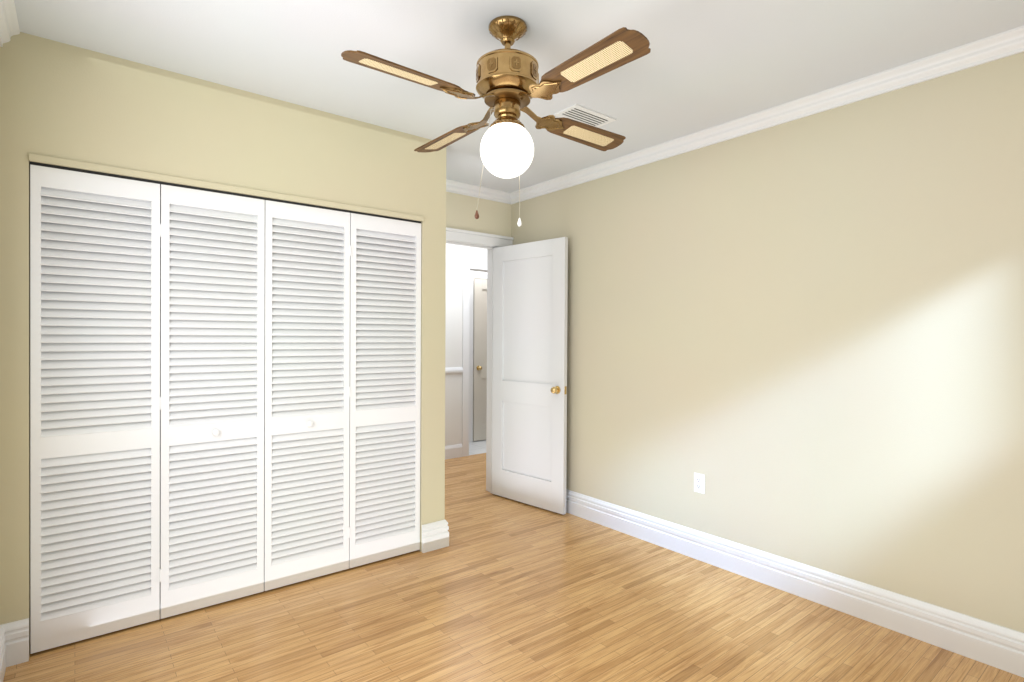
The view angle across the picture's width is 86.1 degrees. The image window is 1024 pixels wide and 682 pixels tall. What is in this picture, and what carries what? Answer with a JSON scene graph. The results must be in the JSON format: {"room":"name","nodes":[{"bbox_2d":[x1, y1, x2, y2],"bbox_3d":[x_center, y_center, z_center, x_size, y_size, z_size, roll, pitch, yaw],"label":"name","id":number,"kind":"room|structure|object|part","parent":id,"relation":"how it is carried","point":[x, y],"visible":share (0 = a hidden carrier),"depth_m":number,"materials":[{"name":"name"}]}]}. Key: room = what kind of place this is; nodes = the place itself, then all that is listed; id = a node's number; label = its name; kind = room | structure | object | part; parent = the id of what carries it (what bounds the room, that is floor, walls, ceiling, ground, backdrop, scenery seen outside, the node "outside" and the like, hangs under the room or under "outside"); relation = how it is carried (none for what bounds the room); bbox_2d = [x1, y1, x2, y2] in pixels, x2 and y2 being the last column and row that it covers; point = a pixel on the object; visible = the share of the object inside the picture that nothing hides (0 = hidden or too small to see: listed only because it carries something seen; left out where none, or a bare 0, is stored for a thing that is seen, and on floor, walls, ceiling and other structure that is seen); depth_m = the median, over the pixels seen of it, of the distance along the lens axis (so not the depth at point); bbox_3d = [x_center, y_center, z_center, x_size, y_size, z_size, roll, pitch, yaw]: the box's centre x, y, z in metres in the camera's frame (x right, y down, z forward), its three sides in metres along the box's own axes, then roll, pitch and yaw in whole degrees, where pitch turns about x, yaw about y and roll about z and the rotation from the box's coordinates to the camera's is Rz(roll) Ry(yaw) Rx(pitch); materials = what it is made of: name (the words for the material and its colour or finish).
{"room":"empty bedroom","nodes":[
{"label":"empty bedroom","id":0,"kind":"room"},
{"bbox_2d":[0,32,30,655],"bbox_3d":[-2.070,0.027,2.282,0.091,2.590,0.100,0,1,-39],"label":"wall","id":1,"kind":"structure","parent":0,"point":[15,578],"depth_m":2.24,"materials":[{"name":"beige paint"}]},
{"bbox_2d":[0,621,15,681],"bbox_3d":[-1.032,1.253,0.933,0.030,0.170,3.324,0,1,-39],"label":"baseboard","id":2,"kind":"structure","parent":1,"relation":"attached to","point":[8,630],"depth_m":2.22,"materials":[{"name":"white wood"}]},
{"bbox_2d":[0,0,19,46],"bbox_3d":[-1.005,-1.212,0.926,0.064,0.080,3.324,0,1,-39],"label":"crown molding","id":3,"kind":"structure","parent":1,"relation":"attached to","point":[9,26],"depth_m":2.11,"materials":[{"name":"white wood"}]},
{"bbox_2d":[29,34,445,551],"bbox_3d":[-1.247,0.027,2.938,2.014,2.590,0.100,0,1,-39],"label":"wall","id":4,"kind":"structure","parent":0,"point":[89,106],"depth_m":2.80,"materials":[{"name":"beige paint"}]},
{"bbox_2d":[30,164,159,653],"bbox_3d":[-1.840,0.288,2.440,0.457,2.045,0.034,0,1,-39],"label":"closet door","id":5,"kind":"structure","parent":4,"relation":"in","point":[95,413],"depth_m":2.42,"materials":[{"name":"white paint"}]},
{"bbox_2d":[160,184,264,618],"bbox_3d":[-1.473,0.288,2.718,0.457,2.045,0.057,0,1,-39],"label":"closet door","id":6,"kind":"structure","parent":4,"relation":"in","point":[212,273],"depth_m":2.71,"materials":[{"name":"white paint"}]},
{"bbox_2d":[30,162,420,222],"bbox_3d":[-1.299,-0.743,2.869,1.843,0.012,0.030,0,1,-39],"label":"trim","id":7,"kind":"structure","parent":4,"relation":"attached to","point":[151,181],"depth_m":2.69,"materials":[{"name":"grey"}]},
{"bbox_2d":[29,153,423,220],"bbox_3d":[-1.273,-0.760,2.837,1.847,0.029,0.012,0,1,-39],"label":"trim","id":8,"kind":"structure","parent":4,"relation":"attached to","point":[109,169],"depth_m":2.66,"materials":[{"name":"beige paint"}]},
{"bbox_2d":[157,224,352,581],"bbox_3d":[-1.290,0.292,2.858,0.945,1.680,0.006,0,1,-39],"label":"hinges","id":9,"kind":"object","parent":4,"relation":"in","point":[160,230],"depth_m":2.58,"materials":[{"name":"white paint"}]},
{"bbox_2d":[264,200,349,590],"bbox_3d":[-1.113,0.288,3.005,0.457,2.045,0.057,0,1,-39],"label":"closet door","id":10,"kind":"structure","parent":4,"relation":"in","point":[306,384],"depth_m":3.00,"materials":[{"name":"white paint"}]},
{"bbox_2d":[349,213,420,567],"bbox_3d":[-0.760,0.288,3.302,0.457,2.045,0.034,0,1,-39],"label":"closet door","id":11,"kind":"structure","parent":4,"relation":"in","point":[385,385],"depth_m":3.29,"materials":[{"name":"white paint"}]},
{"bbox_2d":[422,520,448,548],"bbox_3d":[-0.649,1.234,3.822,0.022,0.170,0.758,0,1,-39],"label":"baseboard","id":12,"kind":"structure","parent":4,"relation":"attached to","point":[437,532],"depth_m":3.48,"materials":[{"name":"white wood"}]},
{"bbox_2d":[445,243,486,445],"bbox_3d":[-1.043,0.007,5.859,2.880,2.590,0.120,0,1,-39],"label":"wall","id":13,"kind":"structure","parent":0,"point":[456,255],"depth_m":6.11,"materials":[{"name":"white paint"}]},
{"bbox_2d":[445,259,486,458],"bbox_3d":[-0.920,0.190,6.283,3.600,2.220,0.674,0,1,-39],"label":"trim","id":14,"kind":"structure","parent":13,"relation":"attached to","point":[456,450],"depth_m":6.17,"materials":[{"name":"white wood"}]},
{"bbox_2d":[469,440,485,454],"bbox_3d":[-1.131,1.346,6.643,3.720,0.100,1.430,0,1,-39],"label":"floor","id":15,"kind":"structure","parent":0,"point":[477,447],"depth_m":6.69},
{"bbox_2d":[446,192,511,236],"bbox_3d":[-0.386,0.020,4.580,1.104,2.590,0.120,0,1,-39],"label":"wall","id":16,"kind":"structure","parent":0,"point":[460,211],"depth_m":4.57,"materials":[{"name":"beige paint"}]},
{"bbox_2d":[446,179,507,203],"bbox_3d":[-0.453,-1.234,4.394,1.045,0.080,0.064,0,1,-39],"label":"crown molding","id":17,"kind":"structure","parent":16,"relation":"attached to","point":[452,186],"depth_m":4.52,"materials":[{"name":"white wood"}]},
{"bbox_2d":[446,227,513,492],"bbox_3d":[-0.483,0.206,4.494,1.120,2.218,0.172,0,1,-39],"label":"door frame","id":18,"kind":"structure","parent":16,"relation":"attached to","point":[489,242],"depth_m":4.73,"materials":[{"name":"white wood"}]},
{"bbox_2d":[492,237,567,514],"bbox_3d":[0.122,0.260,4.416,0.796,2.095,0.159,1,1,44],"label":"entry door","id":19,"kind":"structure","parent":16,"relation":"in","point":[529,383],"depth_m":4.38,"materials":[{"name":"white paint"}]},
{"bbox_2d":[3,453,1023,681],"bbox_3d":[0.371,1.378,3.351,5.480,0.100,5.590,0,1,-39],"label":"floor","id":20,"kind":"structure","parent":0,"point":[500,589],"depth_m":2.54,"materials":[{"name":"brown wood"}]},
{"bbox_2d":[14,0,1023,192],"bbox_3d":[-0.060,-1.318,3.890,5.480,0.100,7.020,0,1,-39],"label":"ceiling","id":21,"kind":"structure","parent":0,"point":[703,65],"depth_m":2.35,"materials":[{"name":"white paint"}]},
{"bbox_2d":[341,15,650,225],"bbox_3d":[-0.019,-0.864,2.188,1.007,0.783,1.007,0,0,6],"label":"fan","id":22,"kind":"object","parent":21,"relation":"hanging from","point":[509,86],"visible":1,"depth_m":2.10,"materials":[{"name":"gold metal"}]},
{"bbox_3d":[-0.361,-0.931,1.913,0.468,0.008,0.138,0,13,-39],"label":"blade","id":23,"kind":"part","parent":22,"relation":"part of","materials":[{"name":"brown wood"}]},
{"bbox_3d":[-0.293,-0.935,2.530,0.138,0.008,0.468,-15,10,-37],"label":"blade","id":24,"kind":"part","parent":22,"relation":"part of","materials":[{"name":"brown wood"}]},
{"bbox_3d":[-0.110,-0.703,2.176,0.071,0.440,0.044,0,1,-39],"label":"chain","id":25,"kind":"part","parent":22,"relation":"part of","materials":[{"name":"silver metal"}]},
{"bbox_3d":[-0.020,-0.761,2.189,0.216,0.215,0.216,0,1,-39],"label":"globe","id":26,"kind":"part","parent":22,"relation":"part of","materials":[{"name":"white glass"}]},
{"bbox_3d":[0.029,-0.695,2.231,0.028,0.455,0.018,0,1,-39],"label":"chain","id":27,"kind":"part","parent":22,"relation":"part of","materials":[{"name":"silver metal"}]},
{"bbox_3d":[0.324,-0.931,2.462,0.468,0.008,0.138,0,-11,-39],"label":"blade","id":28,"kind":"part","parent":22,"relation":"part of","materials":[{"name":"brown wood"}]},
{"bbox_3d":[0.256,-0.927,1.845,0.138,0.008,0.468,15,-9,-38],"label":"blade","id":29,"kind":"part","parent":22,"relation":"part of","materials":[{"name":"brown wood"}]},
{"bbox_2d":[554,104,615,126],"bbox_3d":[0.413,-1.256,3.071,0.320,0.008,0.170,0,1,-39],"label":"ceiling vent","id":30,"kind":"object","parent":21,"relation":"in","point":[582,114],"visible":0.92,"depth_m":3.06,"materials":[{"name":"white metal"}]},
{"bbox_2d":[511,52,1023,632],"bbox_3d":[1.302,0.039,3.253,0.120,2.590,4.060,0,1,-39],"label":"wall","id":31,"kind":"structure","parent":0,"point":[801,340],"depth_m":2.78,"materials":[{"name":"beige paint"}]},
{"bbox_2d":[694,473,704,493],"bbox_3d":[1.144,0.870,3.349,0.008,0.116,0.070,0,1,-39],"label":"electrical outlet","id":32,"kind":"object","parent":31,"relation":"attached to","point":[699,483],"visible":1,"depth_m":3.35,"materials":[{"name":"white plastic"}]},
{"bbox_2d":[508,25,1023,204],"bbox_3d":[1.237,-1.216,3.187,0.064,0.080,4.060,0,1,-39],"label":"crown molding","id":33,"kind":"structure","parent":31,"relation":"attached to","point":[1008,43],"depth_m":2.80,"materials":[{"name":"white wood"}]},
{"bbox_2d":[566,489,1023,677],"bbox_3d":[1.230,1.249,3.210,0.047,0.170,4.060,0,1,-39],"label":"baseboard","id":34,"kind":"structure","parent":31,"relation":"attached to","point":[991,644],"depth_m":2.75,"materials":[{"name":"white wood"}]},
{"bbox_3d":[-1.167,0.001,6.592,3.600,2.590,0.120,0,1,-39],"label":"wall","id":35,"kind":"structure","parent":0,"visible":0},
{"bbox_2d":[469,271,486,441],"bbox_3d":[-0.203,0.197,7.276,0.940,2.200,0.018,0,1,-39],"label":"door frame","id":36,"kind":"structure","parent":35,"relation":"attached to","point":[477,274],"depth_m":7.01,"materials":[{"name":"white wood"}]},
{"bbox_2d":[473,279,486,440],"bbox_3d":[-0.178,0.245,7.244,0.760,2.080,0.097,0,1,-39],"label":"hall door","id":37,"kind":"structure","parent":35,"relation":"in","point":[479,355],"depth_m":7.07,"materials":[{"name":"white paint"}]}
]}

